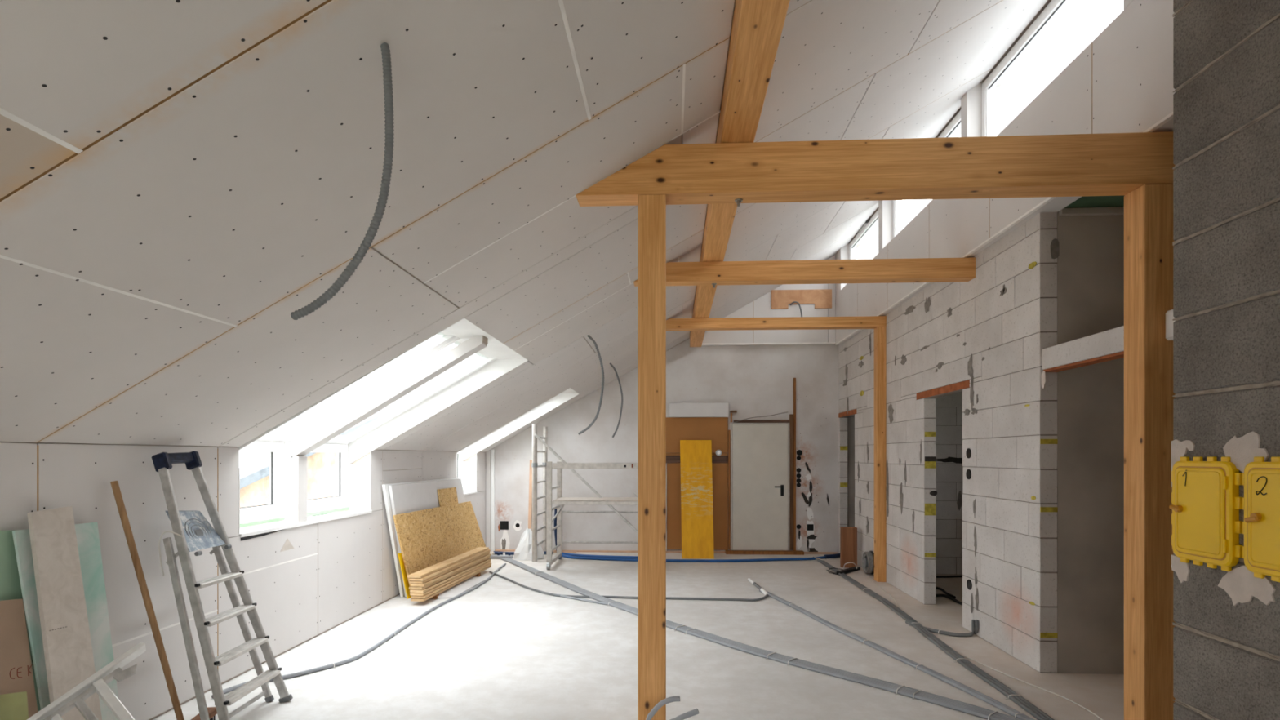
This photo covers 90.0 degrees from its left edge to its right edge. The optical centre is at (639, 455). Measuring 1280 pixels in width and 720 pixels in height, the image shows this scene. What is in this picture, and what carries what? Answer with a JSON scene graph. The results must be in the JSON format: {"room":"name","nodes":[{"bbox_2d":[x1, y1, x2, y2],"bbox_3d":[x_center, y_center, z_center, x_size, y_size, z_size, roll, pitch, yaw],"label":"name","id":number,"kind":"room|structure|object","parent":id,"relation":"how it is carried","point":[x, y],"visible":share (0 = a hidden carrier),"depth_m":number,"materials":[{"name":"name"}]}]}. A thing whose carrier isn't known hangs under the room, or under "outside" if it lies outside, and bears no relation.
{"room":"construction site","nodes":[
{"label":"construction site","id":0,"kind":"room"},
{"bbox_2d":[0,431,485,719],"bbox_3d":[-2.948,0.650,3.358,0.362,1.700,14.200,0,0,3],"label":"wall","id":1,"kind":"structure","parent":0,"point":[306,577],"depth_m":4.14,"materials":[{"name":"white paint"}]},
{"bbox_2d":[239,440,285,527],"bbox_3d":[-2.926,0.181,4.799,0.136,0.683,0.840,0,0,3],"label":"window","id":2,"kind":"structure","parent":1,"relation":"in","point":[273,512],"depth_m":5.09,"materials":[{"name":"white plastic"}]},
{"bbox_2d":[284,440,351,519],"bbox_3d":[-2.877,0.181,5.742,0.136,0.683,1.030,0,0,3],"label":"window","id":3,"kind":"structure","parent":1,"relation":"in","point":[317,506],"depth_m":5.99,"materials":[{"name":"white plastic"}]},
{"bbox_2d":[457,450,464,483],"bbox_3d":[-2.698,0.181,9.188,0.136,0.683,0.850,0,0,3],"label":"window","id":4,"kind":"structure","parent":1,"relation":"in","point":[460,465],"depth_m":9.48,"materials":[{"name":"white plastic"}]},
{"bbox_2d":[0,0,1051,468],"bbox_3d":[-0.083,-1.684,3.209,6.100,3.607,14.200,0,0,3],"label":"ceiling","id":5,"kind":"structure","parent":0,"point":[180,180],"depth_m":2.68,"materials":[{"name":"white paint"}]},
{"bbox_2d":[290,42,394,319],"bbox_3d":[-0.887,-0.815,1.909,0.312,0.817,0.026,0,0,3],"label":"conduit","id":6,"kind":"object","parent":5,"relation":"hanging from","point":[350,268],"visible":1,"depth_m":1.90,"materials":[{"name":"black plastic"}]},
{"bbox_2d":[257,329,456,440],"bbox_3d":[-2.188,-0.558,4.708,1.601,0.917,0.731,0,0,3],"label":"window","id":7,"kind":"structure","parent":5,"relation":"attached to","point":[443,340],"depth_m":5.01,"materials":[{"name":"white plastic"}]},
{"bbox_2d":[276,337,496,444],"bbox_3d":[-2.139,-0.558,5.646,1.601,0.917,1.141,0,0,3],"label":"window","id":8,"kind":"structure","parent":5,"relation":"attached to","point":[290,437],"depth_m":6.12,"materials":[{"name":"white plastic"}]},
{"bbox_2d":[577,334,604,435],"bbox_3d":[-0.493,-0.720,6.460,0.268,1.015,0.025,0,0,3],"label":"conduit","id":9,"kind":"object","parent":5,"relation":"hanging from","point":[588,335],"visible":1,"depth_m":6.45,"materials":[{"name":"black plastic"}]},
{"bbox_2d":[608,363,622,437],"bbox_3d":[-0.315,-0.740,8.488,0.184,0.996,0.025,0,0,3],"label":"conduit","id":10,"kind":"object","parent":5,"relation":"hanging from","point":[611,364],"visible":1,"depth_m":8.48,"materials":[{"name":"black plastic"}]},
{"bbox_2d":[151,551,1124,719],"bbox_3d":[0.866,1.625,3.159,8.000,0.250,14.200,0,0,3],"label":"floor","id":11,"kind":"structure","parent":0,"point":[502,649],"depth_m":4.72,"materials":[{"name":"concrete"}]},
{"bbox_2d":[0,691,28,719],"bbox_3d":[-2.532,1.223,2.566,0.122,0.555,0.222,0,0,3],"label":"board","id":12,"kind":"object","parent":11,"relation":"on","point":[13,706],"visible":1,"depth_m":2.62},
{"bbox_2d":[0,598,37,718],"bbox_3d":[-2.633,1.052,2.652,0.214,0.895,0.325,0,0,3],"label":"board","id":13,"kind":"object","parent":11,"relation":"on","point":[16,675],"visible":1,"depth_m":2.75,"materials":[{"name":"brown wood"}]},
{"bbox_2d":[0,529,40,711],"bbox_3d":[-2.758,0.907,2.833,0.083,1.183,0.304,0,0,3],"label":"board","id":14,"kind":"object","parent":11,"relation":"on","point":[10,583],"visible":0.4,"depth_m":2.82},
{"bbox_2d":[26,506,102,719],"bbox_3d":[-2.607,0.870,2.914,0.269,1.263,0.279,0,0,3],"label":"board","id":15,"kind":"object","parent":11,"relation":"on","point":[64,620],"visible":1,"depth_m":2.92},
{"bbox_2d":[12,522,118,719],"bbox_3d":[-2.653,0.915,3.018,0.212,1.171,0.407,0,0,3],"label":"board","id":16,"kind":"object","parent":11,"relation":"on","point":[86,534],"visible":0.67,"depth_m":3.10,"materials":[{"name":"green"}]},
{"bbox_2d":[26,641,146,719],"bbox_3d":[-2.123,1.141,2.414,0.484,0.641,0.765,0,0,20],"label":"ladder","id":17,"kind":"object","parent":11,"relation":"on","point":[97,682],"visible":1,"depth_m":2.60,"materials":[{"name":"silver metal"}]},
{"bbox_2d":[110,480,217,719],"bbox_3d":[-2.536,0.814,3.464,0.404,1.371,0.343,0,0,3],"label":"push broom","id":18,"kind":"object","parent":11,"relation":"on","point":[212,712],"visible":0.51,"depth_m":3.36,"materials":[{"name":"brown wood"}]},
{"bbox_2d":[151,450,293,719],"bbox_3d":[-2.402,0.741,3.639,0.621,1.541,0.608,0,0,3],"label":"step ladder","id":19,"kind":"object","parent":11,"relation":"on","point":[197,534],"visible":1,"depth_m":3.59,"materials":[{"name":"metal"}]},
{"bbox_2d":[158,530,182,576],"bbox_3d":[-2.538,0.525,3.453,0.139,0.244,0.028,0,0,3],"label":"cable","id":20,"kind":"object","parent":19,"relation":"attached to","point":[164,532],"visible":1,"depth_m":3.46,"materials":[{"name":"grey plastic"}]},
{"bbox_2d":[211,563,506,698],"bbox_3d":[-2.041,1.484,6.345,0.440,0.033,4.917,0,0,9],"label":"conduit","id":21,"kind":"object","parent":11,"relation":"on","point":[340,663],"visible":0.84,"depth_m":4.86,"materials":[{"name":"grey plastic"}]},
{"bbox_2d":[397,553,411,599],"bbox_3d":[-2.454,1.247,6.674,0.031,0.504,0.271,0,0,12],"label":"board","id":22,"kind":"object","parent":11,"relation":"on","point":[400,556],"visible":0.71,"depth_m":6.66,"materials":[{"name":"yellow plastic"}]},
{"bbox_2d":[382,477,458,596],"bbox_3d":[-2.491,0.893,7.834,0.060,1.211,2.818,0,0,3],"label":"board","id":23,"kind":"object","parent":11,"relation":"on","point":[385,487],"visible":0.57,"depth_m":6.63,"materials":[{"name":"white"}]},
{"bbox_2d":[388,478,465,596],"bbox_3d":[-2.446,0.898,7.870,0.065,1.202,2.768,0,0,3],"label":"board","id":24,"kind":"object","parent":11,"relation":"on","point":[408,497],"visible":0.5,"depth_m":7.14,"materials":[{"name":"white"}]},
{"bbox_2d":[429,593,439,599],"bbox_3d":[-2.204,1.478,6.745,0.160,0.043,0.060,0,0,6],"label":"bearer","id":25,"kind":"object","parent":11,"relation":"on","point":[437,595],"visible":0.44,"depth_m":6.71,"materials":[{"name":"brown wood"}]},
{"bbox_2d":[392,501,485,590],"bbox_3d":[-2.365,1.048,7.977,0.084,0.903,3.087,0,0,3],"label":"board","id":26,"kind":"object","parent":11,"relation":"on","point":[428,537],"visible":0.64,"depth_m":7.49,"materials":[{"name":"beige wood"}]},
{"bbox_2d":[437,487,457,506],"bbox_3d":[-2.383,0.951,8.164,0.084,1.097,0.886,0,0,3],"label":"board","id":27,"kind":"object","parent":11,"relation":"on","point":[446,496],"visible":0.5,"depth_m":8.01,"materials":[{"name":"beige wood"}]},
{"bbox_2d":[410,564,491,601],"bbox_3d":[-2.120,1.440,7.386,0.140,0.024,1.997,0,0,6],"label":"plank","id":28,"kind":"object","parent":11,"relation":"on","point":[489,566],"visible":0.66,"depth_m":6.93,"materials":[{"name":"brown wood"}]},
{"bbox_2d":[411,563,491,598],"bbox_3d":[-2.115,1.411,7.388,0.140,0.024,1.997,0,0,6],"label":"plank","id":29,"kind":"object","parent":28,"relation":"on","point":[488,564],"visible":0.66,"depth_m":7.04,"materials":[{"name":"brown wood"}]},
{"bbox_2d":[409,560,490,595],"bbox_3d":[-2.124,1.381,7.375,0.140,0.024,1.997,0,0,6],"label":"plank","id":30,"kind":"object","parent":29,"relation":"on","point":[489,562],"visible":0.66,"depth_m":6.96,"materials":[{"name":"brown wood"}]},
{"bbox_2d":[409,558,490,592],"bbox_3d":[-2.123,1.352,7.370,0.140,0.024,1.997,0,0,6],"label":"plank","id":31,"kind":"object","parent":30,"relation":"on","point":[439,583],"visible":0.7,"depth_m":7.01,"materials":[{"name":"brown wood"}]},
{"bbox_2d":[408,556,489,590],"bbox_3d":[-2.136,1.322,7.378,0.140,0.024,1.997,0,0,6],"label":"plank","id":32,"kind":"object","parent":31,"relation":"on","point":[486,558],"visible":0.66,"depth_m":6.92,"materials":[{"name":"brown wood"}]},
{"bbox_2d":[410,553,491,586],"bbox_3d":[-2.123,1.293,7.389,0.140,0.024,1.997,0,0,6],"label":"plank","id":33,"kind":"object","parent":32,"relation":"on","point":[446,574],"visible":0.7,"depth_m":7.04,"materials":[{"name":"brown wood"}]},
{"bbox_2d":[408,551,489,583],"bbox_3d":[-2.138,1.263,7.391,0.140,0.024,1.997,0,0,6],"label":"plank","id":34,"kind":"object","parent":33,"relation":"on","point":[488,553],"visible":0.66,"depth_m":6.94,"materials":[{"name":"brown wood"}]},
{"bbox_2d":[409,549,490,581],"bbox_3d":[-2.131,1.234,7.384,0.140,0.024,1.997,0,0,6],"label":"plank","id":35,"kind":"object","parent":34,"relation":"on","point":[446,568],"visible":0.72,"depth_m":7.05,"materials":[{"name":"brown wood"}]},
{"bbox_2d":[407,546,488,577],"bbox_3d":[-2.149,1.204,7.380,0.140,0.024,1.997,0,0,6],"label":"plank","id":36,"kind":"object","parent":35,"relation":"on","point":[437,566],"visible":1,"depth_m":7.14,"materials":[{"name":"brown wood"}]},
{"bbox_2d":[489,552,512,559],"bbox_3d":[-2.026,1.454,9.351,0.320,0.089,0.100,0,0,3],"label":"pipe manifold","id":37,"kind":"object","parent":11,"relation":"on","point":[493,556],"visible":0.95,"depth_m":9.31,"materials":[{"name":"white plastic"}]},
{"bbox_2d":[493,551,553,555],"bbox_3d":[-1.776,1.474,9.720,0.917,0.047,0.121,0,0,0],"label":"pipe","id":38,"kind":"object","parent":11,"relation":"on","point":[495,552],"visible":0.4,"depth_m":9.69,"materials":[{"name":"blue plastic"}]},
{"bbox_2d":[513,528,544,559],"bbox_3d":[-1.629,1.271,9.343,0.468,0.455,0.328,0,0,3],"label":"plastic bag","id":39,"kind":"object","parent":11,"relation":"on","point":[523,551],"visible":0.8,"depth_m":9.24,"materials":[{"name":"white plastic"}]},
{"bbox_2d":[528,459,532,529],"bbox_3d":[-1.700,0.780,9.924,0.054,1.439,0.214,0,0,3],"label":"leaning lath","id":40,"kind":"object","parent":11,"relation":"on","point":[530,506],"visible":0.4,"depth_m":9.93,"materials":[{"name":"brown wood"}]},
{"bbox_2d":[531,423,547,561],"bbox_3d":[-1.475,0.522,9.454,0.084,1.952,0.836,0,0,3],"label":"ladder frame","id":41,"kind":"object","parent":11,"relation":"on","point":[535,465],"visible":0.93,"depth_m":9.07,"materials":[{"name":"metal"}]},
{"bbox_2d":[554,508,556,550],"bbox_3d":[-1.292,1.167,9.966,0.100,0.695,0.053,0,0,22],"label":"riser pipe","id":42,"kind":"object","parent":11,"relation":"on","point":[555,509],"visible":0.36,"depth_m":9.95,"materials":[{"name":"blue plastic"}]},
{"bbox_2d":[488,571,626,598],"bbox_3d":[-1.162,1.487,7.313,2.315,0.024,0.422,0,0,40],"label":"conduit","id":43,"kind":"object","parent":11,"relation":"on","point":[491,572],"visible":0.92,"depth_m":6.93,"materials":[{"name":"grey plastic"}]},
{"bbox_2d":[553,551,577,552],"bbox_3d":[-1.174,1.490,9.950,0.380,0.019,0.050,0,0,3],"label":"plank","id":44,"kind":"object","parent":11,"relation":"on","point":[553,551],"depth_m":9.93,"materials":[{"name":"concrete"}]},
{"bbox_2d":[560,595,617,604],"bbox_3d":[-0.528,1.488,6.586,0.841,0.023,0.062,0,0,33],"label":"conduit","id":45,"kind":"object","parent":11,"relation":"on","point":[562,596],"visible":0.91,"depth_m":6.59,"materials":[{"name":"grey plastic"}]},
{"bbox_2d":[546,461,638,569],"bbox_3d":[-0.467,0.787,8.816,1.500,1.423,0.958,0,0,3],"label":"scaffold","id":46,"kind":"object","parent":11,"relation":"on","point":[559,465],"visible":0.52,"depth_m":8.45,"materials":[{"name":"metal"}]},
{"bbox_2d":[534,434,638,533],"bbox_3d":[-0.624,0.504,8.975,1.719,1.625,0.045,0,0,3],"label":"diagonal brace","id":47,"kind":"object","parent":46,"relation":"attached to","point":[546,445],"visible":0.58,"depth_m":8.96,"materials":[{"name":"metal"}]},
{"bbox_2d":[561,552,638,558],"bbox_3d":[-0.669,1.480,9.518,1.326,0.036,0.151,0,0,20],"label":"pipe","id":48,"kind":"object","parent":11,"relation":"on","point":[565,553],"visible":0.75,"depth_m":9.42,"materials":[{"name":"blue plastic"}]},
{"bbox_2d":[638,194,666,719],"bbox_3d":[0.067,0.050,3.494,0.148,2.898,0.150,0,0,3],"label":"timber post","id":49,"kind":"object","parent":11,"relation":"on","point":[651,207],"visible":1,"depth_m":3.42,"materials":[{"name":"brown wood"}]},
{"bbox_2d":[645,696,679,719],"bbox_3d":[0.117,1.365,3.288,0.182,0.274,0.048,0,0,3],"label":"conduit","id":50,"kind":"object","parent":11,"relation":"on","point":[673,699],"visible":1,"depth_m":3.27,"materials":[{"name":"black plastic"}]},
{"bbox_2d":[670,708,698,719],"bbox_3d":[0.210,1.376,3.183,0.166,0.251,0.048,0,0,3],"label":"conduit","id":51,"kind":"object","parent":11,"relation":"on","point":[694,712],"visible":1,"depth_m":3.16,"materials":[{"name":"black plastic"}]},
{"bbox_2d":[561,554,825,562],"bbox_3d":[0.897,1.478,9.304,4.261,0.039,0.595,0,0,0],"label":"pipe","id":52,"kind":"object","parent":11,"relation":"on","point":[563,555],"visible":0.81,"depth_m":9.10,"materials":[{"name":"blue plastic"}]},
{"bbox_2d":[824,553,839,558],"bbox_3d":[2.874,1.468,9.417,0.390,0.059,0.080,0,0,-30],"label":"pipe sleeve","id":53,"kind":"object","parent":52,"relation":"attached to","point":[837,555],"visible":0.73,"depth_m":9.35,"materials":[{"name":"blue plastic"}]},
{"bbox_2d":[680,440,714,559],"bbox_3d":[0.850,0.630,9.609,0.489,1.750,0.541,0,0,3],"label":"panel","id":54,"kind":"object","parent":11,"relation":"on","point":[695,455],"visible":1,"depth_m":9.59,"materials":[{"name":"yellow wood"}]},
{"bbox_2d":[626,594,768,601],"bbox_3d":[0.626,1.486,6.678,1.538,0.025,0.256,0,0,-5],"label":"conduit","id":55,"kind":"object","parent":11,"relation":"on","point":[766,595],"visible":0.85,"depth_m":6.65,"materials":[{"name":"plastic"}]},
{"bbox_2d":[747,577,768,595],"bbox_3d":[1.322,1.466,7.174,0.040,0.069,0.694,0,0,-6],"label":"connector","id":56,"kind":"object","parent":11,"relation":"on","point":[762,590],"visible":0.98,"depth_m":7.12,"materials":[{"name":"white plastic"}]},
{"bbox_2d":[495,554,1022,719],"bbox_3d":[-0.115,1.484,6.429,0.427,0.033,7.480,0,0,-35],"label":"conduit pipe","id":57,"kind":"object","parent":11,"relation":"on","point":[975,710],"visible":0.91,"depth_m":4.53,"materials":[{"name":"grey plastic"}]},
{"bbox_2d":[724,550,804,555],"bbox_3d":[1.902,1.476,9.795,1.180,0.047,0.130,0,0,3],"label":"plank","id":58,"kind":"object","parent":11,"relation":"on","point":[726,552],"visible":1,"depth_m":9.74,"materials":[{"name":"brown wood"}]},
{"bbox_2d":[728,430,730,549],"bbox_3d":[1.375,0.520,9.851,0.031,1.840,0.030,0,0,3],"label":"door frame","id":59,"kind":"structure","parent":58,"relation":"on","point":[729,431],"depth_m":9.84,"materials":[{"name":"brown wood"}]},
{"bbox_2d":[789,413,793,550],"bbox_3d":[2.324,0.400,9.818,0.056,2.080,0.040,0,0,3],"label":"plank","id":60,"kind":"object","parent":58,"relation":"on","point":[791,415],"visible":1,"depth_m":9.80,"materials":[{"name":"brown wood"}]},
{"bbox_2d":[793,377,795,551],"bbox_3d":[2.373,0.125,9.819,0.034,2.650,0.030,0,0,3],"label":"long lath","id":61,"kind":"object","parent":58,"relation":"on","point":[794,379],"visible":1,"depth_m":9.80,"materials":[{"name":"brown wood"}]},
{"bbox_2d":[814,556,839,560],"bbox_3d":[2.594,1.410,8.920,0.245,0.151,1.075,0,0,27],"label":"cable","id":62,"kind":"object","parent":11,"relation":"on","point":[815,557],"visible":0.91,"depth_m":8.85,"materials":[{"name":"plastic"}]},
{"bbox_2d":[826,567,850,575],"bbox_3d":[2.551,1.480,8.207,0.284,0.028,0.371,0,0,-26],"label":"cable","id":63,"kind":"object","parent":11,"relation":"on","point":[828,571],"visible":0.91,"depth_m":8.24,"materials":[{"name":"plastic"}]},
{"bbox_2d":[835,566,860,573],"bbox_3d":[2.690,1.475,8.254,0.070,0.046,0.536,0,0,44],"label":"power strip","id":64,"kind":"object","parent":11,"relation":"on","point":[854,568],"visible":0.98,"depth_m":8.21,"materials":[{"name":"black plastic"}]},
{"bbox_2d":[840,526,857,568],"bbox_3d":[2.812,1.230,8.625,0.210,0.540,0.090,0,0,11],"label":"block","id":65,"kind":"object","parent":11,"relation":"on","point":[848,535],"visible":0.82,"depth_m":8.58,"materials":[{"name":"brown wood"}]},
{"bbox_2d":[862,551,874,574],"bbox_3d":[2.897,1.350,8.110,0.088,0.296,0.296,0,0,3],"label":"cable reel","id":66,"kind":"object","parent":11,"relation":"on","point":[868,558],"visible":0.99,"depth_m":8.04,"materials":[{"name":"grey plastic"}]},
{"bbox_2d":[874,326,886,582],"bbox_3d":[2.880,-0.020,7.679,0.103,3.038,0.133,0,0,3],"label":"timber post","id":67,"kind":"object","parent":11,"relation":"on","point":[880,332],"visible":1,"depth_m":7.61,"materials":[{"name":"brown wood"}]},
{"bbox_2d":[666,315,886,330],"bbox_3d":[1.530,-1.601,7.751,2.809,0.123,0.140,0,0,3],"label":"timber beam","id":68,"kind":"structure","parent":67,"relation":"on","point":[868,322],"depth_m":7.68,"materials":[{"name":"brown wood"}]},
{"bbox_2d":[759,590,1035,719],"bbox_3d":[1.783,1.484,5.245,0.105,0.033,3.738,0,0,-14],"label":"bundle","id":69,"kind":"object","parent":11,"relation":"on","point":[1011,711],"visible":0.95,"depth_m":4.50,"materials":[{"name":"grey plastic"}]},
{"bbox_2d":[815,558,1053,719],"bbox_3d":[2.456,1.484,6.429,0.163,0.031,5.925,0,0,3],"label":"bundle","id":70,"kind":"object","parent":11,"relation":"on","point":[1034,711],"visible":0.95,"depth_m":4.65,"materials":[{"name":"grey plastic"}]},
{"bbox_2d":[905,619,978,636],"bbox_3d":[2.550,1.430,5.473,0.604,0.140,0.212,0,0,43],"label":"bundle","id":71,"kind":"object","parent":11,"relation":"on","point":[975,625],"visible":0.94,"depth_m":5.35,"materials":[{"name":"grey plastic"}]},
{"bbox_2d":[936,586,955,598],"bbox_3d":[3.327,1.485,7.000,0.070,0.026,0.553,0,0,3],"label":"tube","id":72,"kind":"object","parent":11,"relation":"on","point":[937,588],"visible":0.84,"depth_m":6.92,"materials":[{"name":"black plastic"}]},
{"bbox_2d":[936,593,962,605],"bbox_3d":[3.230,1.484,6.505,0.106,0.028,0.674,0,0,-6],"label":"tube","id":73,"kind":"object","parent":11,"relation":"on","point":[939,594],"visible":0.74,"depth_m":6.68,"materials":[{"name":"black plastic"}]},
{"bbox_2d":[936,574,962,577],"bbox_3d":[3.804,1.484,7.883,0.478,0.028,0.046,0,0,-5],"label":"tube","id":74,"kind":"object","parent":11,"relation":"on","point":[961,575],"visible":0.67,"depth_m":7.86,"materials":[{"name":"black plastic"}]},
{"bbox_2d":[866,574,1103,719],"bbox_3d":[2.569,1.492,5.753,0.343,0.009,4.612,0,0,3],"label":"power cable","id":75,"kind":"object","parent":11,"relation":"on","point":[1047,691],"visible":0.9,"depth_m":4.22,"materials":[{"name":"grey plastic"}]},
{"bbox_2d":[1124,183,1175,719],"bbox_3d":[2.675,0.050,3.363,0.157,2.898,0.152,0,0,3],"label":"timber post","id":76,"kind":"object","parent":11,"relation":"on","point":[1148,393],"visible":0.83,"depth_m":3.29,"materials":[{"name":"brown wood"}]},
{"bbox_2d":[575,131,1175,206],"bbox_3d":[2.137,-1.514,3.389,4.965,0.297,0.150,0,0,3],"label":"timber beam","id":77,"kind":"structure","parent":76,"relation":"on","point":[1106,164],"depth_m":3.37,"materials":[{"name":"brown wood"}]},
{"bbox_2d":[689,0,790,346],"bbox_3d":[0.502,-1.804,3.098,0.176,0.272,13.440,0,0,3],"label":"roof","id":78,"kind":"structure","parent":77,"relation":"on","point":[757,25],"depth_m":2.94,"materials":[{"name":"brown wood"}]},
{"bbox_2d":[485,254,839,554],"bbox_3d":[0.203,-0.792,10.049,5.960,4.672,0.408,0,0,3],"label":"wall","id":79,"kind":"structure","parent":0,"point":[753,371],"depth_m":9.91,"materials":[{"name":"paint"}]},
{"bbox_2d":[666,463,666,551],"bbox_3d":[0.389,0.792,9.924,0.045,1.355,0.030,0,0,3],"label":"strip","id":80,"kind":"object","parent":79,"relation":"attached to","point":[666,464],"visible":0.42,"depth_m":9.91,"materials":[{"name":"brown wood"}]},
{"bbox_2d":[666,455,728,462],"bbox_3d":[0.857,0.051,9.900,1.002,0.113,0.030,0,0,3],"label":"plank","id":81,"kind":"object","parent":79,"relation":"attached to","point":[669,459],"visible":0.42,"depth_m":9.87,"materials":[{"name":"brown wood"}]},
{"bbox_2d":[666,453,728,455],"bbox_3d":[0.858,-0.028,9.909,1.002,0.041,0.012,0,0,3],"label":"strip","id":82,"kind":"object","parent":79,"relation":"attached to","point":[667,454],"visible":0.42,"depth_m":9.92,"materials":[{"name":"brown wood"}]},
{"bbox_2d":[666,417,728,453],"bbox_3d":[0.857,-0.324,9.905,1.002,0.548,0.020,0,0,3],"label":"board","id":83,"kind":"object","parent":79,"relation":"attached to","point":[715,429],"visible":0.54,"depth_m":9.89,"materials":[{"name":"brown wood"}]},
{"bbox_2d":[669,402,728,417],"bbox_3d":[0.906,-0.708,9.857,0.905,0.215,0.050,0,0,3],"label":"strip","id":84,"kind":"object","parent":83,"relation":"on","point":[676,410],"visible":1,"depth_m":9.83,"materials":[{"name":"white paint"}]},
{"bbox_2d":[715,449,721,455],"bbox_3d":[1.213,-0.051,9.858,0.092,0.091,0.028,0,0,3],"label":"light","id":85,"kind":"object","parent":83,"relation":"attached to","point":[718,452],"visible":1,"depth_m":9.85,"materials":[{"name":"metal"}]},
{"bbox_2d":[666,462,728,550],"bbox_3d":[0.887,0.780,9.903,0.942,1.340,0.020,0,0,3],"label":"board","id":86,"kind":"object","parent":79,"relation":"attached to","point":[719,470],"visible":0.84,"depth_m":9.88,"materials":[{"name":"brown wood"}]},
{"bbox_2d":[730,422,789,551],"bbox_3d":[1.841,0.471,9.806,0.897,1.957,0.120,0,0,3],"label":"door","id":87,"kind":"structure","parent":79,"relation":"in","point":[760,451],"depth_m":9.79,"materials":[{"name":"wood"}]},
{"bbox_2d":[733,411,787,422],"bbox_3d":[1.850,-0.593,9.817,0.834,0.171,0.012,0,0,3],"label":"wire","id":88,"kind":"object","parent":87,"relation":"attached to","point":[787,411],"visible":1,"depth_m":9.81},
{"bbox_2d":[733,419,789,422],"bbox_3d":[1.869,-0.533,9.850,0.848,0.043,0.025,0,0,3],"label":"plank","id":89,"kind":"object","parent":79,"relation":"attached to","point":[735,420],"visible":1,"depth_m":9.84,"materials":[{"name":"brown wood"}]},
{"bbox_2d":[771,288,831,309],"bbox_3d":[2.454,-2.382,9.723,0.907,0.284,0.018,0,0,3],"label":"plywood panel","id":90,"kind":"object","parent":79,"relation":"attached to","point":[780,299],"visible":1,"depth_m":9.71,"materials":[{"name":"brown wood"}]},
{"bbox_2d":[790,301,802,316],"bbox_3d":[2.368,-2.166,9.698,0.192,0.352,0.053,0,0,8],"label":"cable","id":91,"kind":"object","parent":90,"relation":"hanging from","point":[792,303],"visible":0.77,"depth_m":9.68,"materials":[{"name":"grey plastic"}]},
{"bbox_2d":[847,416,854,527],"bbox_3d":[3.860,-0.100,2.978,2.100,3.200,14.150,0,0,3],"label":"wall","id":92,"kind":"structure","parent":0,"point":[851,420],"depth_m":9.80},
{"bbox_2d":[838,212,1059,673],"bbox_3d":[2.749,-0.143,2.989,0.139,3.285,14.056,0,0,3],"label":"wall","id":93,"kind":"structure","parent":0,"point":[984,338],"depth_m":5.26,"materials":[{"name":"concrete"}]},
{"bbox_2d":[633,257,975,288],"bbox_3d":[1.382,-1.563,5.506,2.871,0.200,0.140,0,0,3],"label":"timber beam","id":94,"kind":"structure","parent":93,"relation":"attached to","point":[713,273],"depth_m":5.44,"materials":[{"name":"brown wood"}]},
{"bbox_2d":[1040,309,1175,389],"bbox_3d":[2.787,-0.600,3.792,0.148,0.284,1.264,0,0,3],"label":"trim","id":95,"kind":"structure","parent":93,"relation":"attached to","point":[1107,345],"depth_m":3.94,"materials":[{"name":"concrete"}]},
{"bbox_2d":[935,392,962,574],"bbox_3d":[4.056,-0.100,8.159,1.948,3.200,0.123,0,0,3],"label":"doorway","id":96,"kind":"structure","parent":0,"point":[948,418],"depth_m":8.11,"materials":[{"name":"concrete"}]},
{"bbox_2d":[835,0,1175,345],"bbox_3d":[2.809,-2.514,3.238,0.366,1.671,14.560,0,0,3],"label":"wall","id":97,"kind":"structure","parent":0,"point":[1122,82],"depth_m":4.17,"materials":[{"name":"white paint"}]},
{"bbox_2d":[848,200,902,259],"bbox_3d":[3.114,-2.799,8.545,0.230,0.713,1.730,0,0,3],"label":"window","id":98,"kind":"structure","parent":97,"relation":"in","point":[871,224],"depth_m":8.84,"materials":[{"name":"white plastic"}]},
{"bbox_2d":[893,86,999,238],"bbox_3d":[3.022,-2.799,6.502,0.200,0.713,2.060,0,0,3],"label":"window","id":99,"kind":"structure","parent":97,"relation":"in","point":[953,129],"depth_m":6.14,"materials":[{"name":"white plastic"}]},
{"bbox_2d":[982,0,1080,136],"bbox_3d":[2.914,-2.799,4.425,0.200,0.713,1.869,0,0,3],"label":"window","id":100,"kind":"structure","parent":97,"relation":"in","point":[1056,11],"depth_m":4.87,"materials":[{"name":"white plastic"}]},
{"bbox_2d":[1057,206,1124,674],"bbox_3d":[3.778,-0.100,2.847,1.950,3.200,3.280,0,0,3],"label":"wall niche","id":101,"kind":"object","parent":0,"point":[1091,259],"visible":0.23,"depth_m":4.41,"materials":[{"name":"concrete"}]},
{"bbox_2d":[1064,195,1124,208],"bbox_3d":[3.733,-1.770,3.135,2.070,0.140,13.850,0,0,3],"label":"trim","id":102,"kind":"structure","parent":101,"relation":"in","point":[1085,201],"depth_m":4.29,"materials":[{"name":"green"}]},
{"bbox_2d":[1171,0,1279,719],"bbox_3d":[3.126,-0.763,1.706,2.815,4.527,0.633,0,0,3],"label":"wall pier","id":103,"kind":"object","parent":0,"point":[1226,53],"visible":0.82,"depth_m":1.89,"materials":[{"name":"concrete"}]},
{"bbox_2d":[1168,456,1242,571],"bbox_3d":[1.711,0.170,1.959,0.046,0.336,0.251,0,0,3],"label":"junction box","id":104,"kind":"object","parent":103,"relation":"attached to","point":[1206,502],"visible":1,"depth_m":1.93,"materials":[{"name":"yellow plastic"}]},
{"bbox_2d":[1242,456,1279,582],"bbox_3d":[1.697,0.170,1.698,0.046,0.336,0.253,0,0,3],"label":"junction box","id":105,"kind":"object","parent":103,"relation":"attached to","point":[1260,478],"visible":1,"depth_m":1.75,"materials":[{"name":"yellow plastic"}]},
{"bbox_3d":[0.520,4.750,9.986,120.000,0.100,120.000,0,0,3],"label":"ground","id":106,"kind":"structure","parent":0,"visible":0},
{"bbox_2d":[239,406,400,528],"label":"window","id":107,"kind":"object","parent":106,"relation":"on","point":[322,470],"visible":0.05,"depth_m":16.28,"materials":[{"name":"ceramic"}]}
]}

